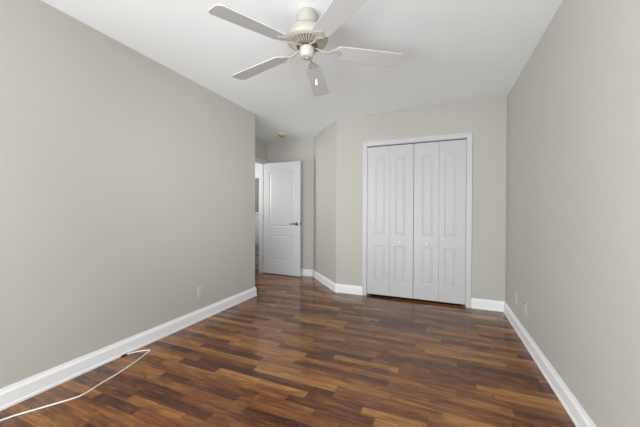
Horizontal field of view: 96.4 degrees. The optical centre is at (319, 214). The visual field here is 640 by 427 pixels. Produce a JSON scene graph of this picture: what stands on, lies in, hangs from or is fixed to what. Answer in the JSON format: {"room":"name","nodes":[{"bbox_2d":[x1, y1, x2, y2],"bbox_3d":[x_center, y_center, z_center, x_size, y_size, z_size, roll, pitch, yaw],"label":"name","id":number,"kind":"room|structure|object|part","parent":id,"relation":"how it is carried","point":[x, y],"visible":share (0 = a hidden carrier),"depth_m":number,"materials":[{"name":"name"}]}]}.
{"room":"empty bedroom","nodes":[
{"label":"empty bedroom","id":0,"kind":"room"},
{"bbox_2d":[0,0,254,388],"bbox_3d":[-2.040,-0.109,1.232,0.120,2.440,5.730,0,1,23],"label":"wall","id":1,"kind":"structure","parent":0,"point":[127,183],"depth_m":2.10,"materials":[{"name":"beige paint"}]},
{"bbox_2d":[0,287,256,410],"bbox_3d":[-1.953,1.052,1.279,0.020,0.117,5.630,0,1,23],"label":"baseboard","id":2,"kind":"structure","parent":1,"relation":"attached to","point":[13,394],"depth_m":2.10,"materials":[{"name":"white paint"}]},
{"bbox_2d":[198,286,202,297],"bbox_3d":[-1.244,0.803,2.975,0.009,0.114,0.070,0,1,23],"label":"wall outlet","id":3,"kind":"object","parent":1,"relation":"attached to","point":[200,289],"visible":1,"depth_m":2.97,"materials":[{"name":"white plastic"}]},
{"bbox_2d":[255,178,258,211],"bbox_3d":[-1.713,-0.147,5.889,1.513,2.440,0.120,0,1,23],"label":"wall","id":4,"kind":"structure","parent":0,"point":[256,179],"depth_m":5.62,"materials":[{"name":"grey paint"}]},
{"bbox_2d":[255,212,258,269],"bbox_3d":[-1.738,0.511,5.815,1.493,1.125,0.045,0,1,23],"label":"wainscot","id":5,"kind":"structure","parent":4,"relation":"attached to","point":[256,213],"depth_m":5.60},
{"bbox_2d":[255,164,258,177],"bbox_3d":[-1.731,-0.881,5.810,1.493,0.330,0.030,0,1,23],"label":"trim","id":6,"kind":"structure","parent":4,"relation":"attached to","point":[256,165],"depth_m":5.58,"materials":[{"name":"white wood"}]},
{"bbox_2d":[255,138,266,162],"bbox_3d":[-1.311,-0.136,4.779,0.090,2.440,1.615,0,1,23],"label":"wall","id":7,"kind":"structure","parent":0,"point":[260,146],"depth_m":5.20,"materials":[{"name":"beige paint"}]},
{"bbox_2d":[255,158,265,272],"bbox_3d":[-1.234,0.041,4.942,0.108,2.084,0.907,0,1,23],"label":"door frame","id":8,"kind":"structure","parent":7,"relation":"attached to","point":[260,162],"depth_m":5.29,"materials":[{"name":"white paint"}]},
{"bbox_2d":[263,161,300,275],"bbox_3d":[-0.686,0.069,5.127,0.785,2.005,0.156,0,1,24],"label":"door","id":9,"kind":"structure","parent":7,"relation":"in","point":[282,180],"depth_m":5.10,"materials":[{"name":"white paint"}]},
{"bbox_2d":[0,270,575,426],"bbox_3d":[-1.386,1.157,1.947,5.950,0.100,7.900,0,1,23],"label":"floor","id":10,"kind":"structure","parent":0,"point":[298,352],"depth_m":1.99,"materials":[{"name":"brown wood"}]},
{"bbox_2d":[0,350,150,420],"bbox_3d":[-1.610,1.102,1.716,0.262,0.012,1.302,0,1,23],"label":"power cord","id":11,"kind":"object","parent":10,"relation":"on","point":[140,350],"visible":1,"depth_m":1.75,"materials":[{"name":"white plastic"}]},
{"bbox_2d":[267,137,313,269],"bbox_3d":[-0.535,-0.138,5.263,0.965,2.440,0.120,0,1,23],"label":"wall","id":12,"kind":"structure","parent":0,"point":[302,150],"depth_m":5.09,"materials":[{"name":"beige paint"}]},
{"bbox_2d":[301,269,312,275],"bbox_3d":[-0.566,1.024,5.208,0.965,0.117,0.020,0,1,23],"label":"baseboard","id":13,"kind":"structure","parent":12,"relation":"attached to","point":[304,272],"depth_m":5.07,"materials":[{"name":"white paint"}]},
{"bbox_2d":[41,0,562,141],"bbox_3d":[-1.377,-1.383,1.926,5.950,0.100,7.900,0,1,23],"label":"ceiling","id":14,"kind":"structure","parent":0,"point":[453,51],"depth_m":2.29,"materials":[{"name":"white paint"}]},
{"bbox_2d":[208,0,402,96],"bbox_3d":[-0.106,-1.090,1.905,1.219,0.476,1.232,0,1,23],"label":"ceiling fan","id":15,"kind":"object","parent":14,"relation":"hanging from","point":[307,36],"visible":1,"depth_m":1.82,"materials":[{"name":"white metal"}]},
{"bbox_3d":[-0.384,-1.059,1.595,0.448,0.058,0.135,0,1,-44],"label":"blade","id":16,"kind":"part","parent":15,"relation":"part of","materials":[{"name":"white laminate"}]},
{"bbox_3d":[-0.445,-1.063,2.087,0.448,0.058,0.135,0,1,30],"label":"blade","id":17,"kind":"part","parent":15,"relation":"part of","materials":[{"name":"white laminate"}]},
{"bbox_3d":[-0.085,-1.122,1.881,0.220,0.024,0.220,0,1,23],"label":"vent plate","id":18,"kind":"part","parent":15,"relation":"part of","materials":[{"name":"white metal"}]},
{"bbox_3d":[-0.019,-1.063,2.290,0.135,0.058,0.448,0,0,9],"label":"blade","id":19,"kind":"part","parent":15,"relation":"part of","materials":[{"name":"white laminate"}]},
{"bbox_3d":[0.091,-1.057,1.507,0.135,0.058,0.448,0,1,-25],"label":"blade","id":20,"kind":"part","parent":15,"relation":"part of","materials":[{"name":"white laminate"}]},
{"bbox_3d":[0.327,-1.059,1.923,0.448,0.058,0.135,0,0,-6],"label":"blade","id":21,"kind":"part","parent":15,"relation":"part of","materials":[{"name":"white laminate"}]},
{"bbox_2d":[313,119,336,282],"bbox_3d":[0.063,-0.130,4.584,0.106,2.440,1.125,0,0,-15],"label":"wall","id":22,"kind":"structure","parent":0,"point":[324,223],"depth_m":4.46,"materials":[{"name":"beige paint"}]},
{"bbox_2d":[312,270,335,291],"bbox_3d":[0.046,1.032,4.536,0.020,0.117,1.042,0,1,-19],"label":"baseboard","id":23,"kind":"structure","parent":22,"relation":"attached to","point":[330,284],"depth_m":4.45,"materials":[{"name":"white paint"}]},
{"bbox_2d":[336,97,506,300],"bbox_3d":[1.173,-0.119,3.715,2.096,2.440,0.120,0,1,23],"label":"wall","id":24,"kind":"structure","parent":0,"point":[487,119],"depth_m":3.44,"materials":[{"name":"beige paint"}]},
{"bbox_2d":[335,284,361,294],"bbox_3d":[0.395,1.038,3.974,0.394,0.117,0.020,0,1,23],"label":"baseboard","id":25,"kind":"structure","parent":24,"relation":"attached to","point":[340,288],"depth_m":3.97,"materials":[{"name":"white paint"}]},
{"bbox_2d":[362,132,472,307],"bbox_3d":[1.207,0.063,3.682,1.317,2.078,0.156,0,1,23],"label":"door","id":26,"kind":"structure","parent":24,"relation":"in","point":[426,180],"depth_m":3.62,"materials":[{"name":"white paint"}]},
{"bbox_3d":[0.784,0.083,3.831,0.295,1.972,0.030,0,1,23],"label":"panel","id":27,"kind":"part","parent":26,"relation":"part of","materials":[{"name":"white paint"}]},
{"bbox_3d":[1.058,0.085,3.716,0.295,1.972,0.030,0,1,23],"label":"panel","id":28,"kind":"part","parent":26,"relation":"part of","materials":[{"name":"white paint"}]},
{"bbox_3d":[1.335,0.087,3.600,0.295,1.972,0.030,0,1,23],"label":"panel","id":29,"kind":"part","parent":26,"relation":"part of","materials":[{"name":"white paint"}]},
{"bbox_3d":[1.609,0.089,3.484,0.295,1.972,0.030,0,1,23],"label":"panel","id":30,"kind":"part","parent":26,"relation":"part of","materials":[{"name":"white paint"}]},
{"bbox_2d":[471,298,504,311],"bbox_3d":[1.949,1.049,3.321,0.344,0.117,0.020,0,1,23],"label":"baseboard","id":31,"kind":"structure","parent":24,"relation":"attached to","point":[492,305],"depth_m":3.32,"materials":[{"name":"white paint"}]},
{"bbox_2d":[413,143,439,290],"bbox_3d":[1.343,-0.121,4.002,1.825,2.440,0.540,0,1,23],"label":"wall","id":32,"kind":"structure","parent":0,"point":[439,143],"depth_m":4.22,"materials":[{"name":"paint"}]},
{"bbox_2d":[505,0,639,426],"bbox_3d":[0.965,-0.092,0.364,0.120,2.440,6.460,0,1,23],"label":"wall","id":33,"kind":"structure","parent":0,"point":[573,149],"depth_m":1.50,"materials":[{"name":"beige paint"}]},
{"bbox_2d":[524,300,526,315],"bbox_3d":[1.776,0.806,2.475,0.011,0.114,0.070,0,1,23],"label":"wall jack plate","id":34,"kind":"object","parent":33,"relation":"attached to","point":[525,302],"visible":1,"depth_m":2.46,"materials":[{"name":"white plastic"}]},
{"bbox_2d":[503,302,595,426],"bbox_3d":[0.897,1.069,0.401,0.020,0.117,6.220,0,1,23],"label":"baseboard","id":35,"kind":"structure","parent":33,"relation":"attached to","point":[580,418],"depth_m":1.84,"materials":[{"name":"white paint"}]}
]}

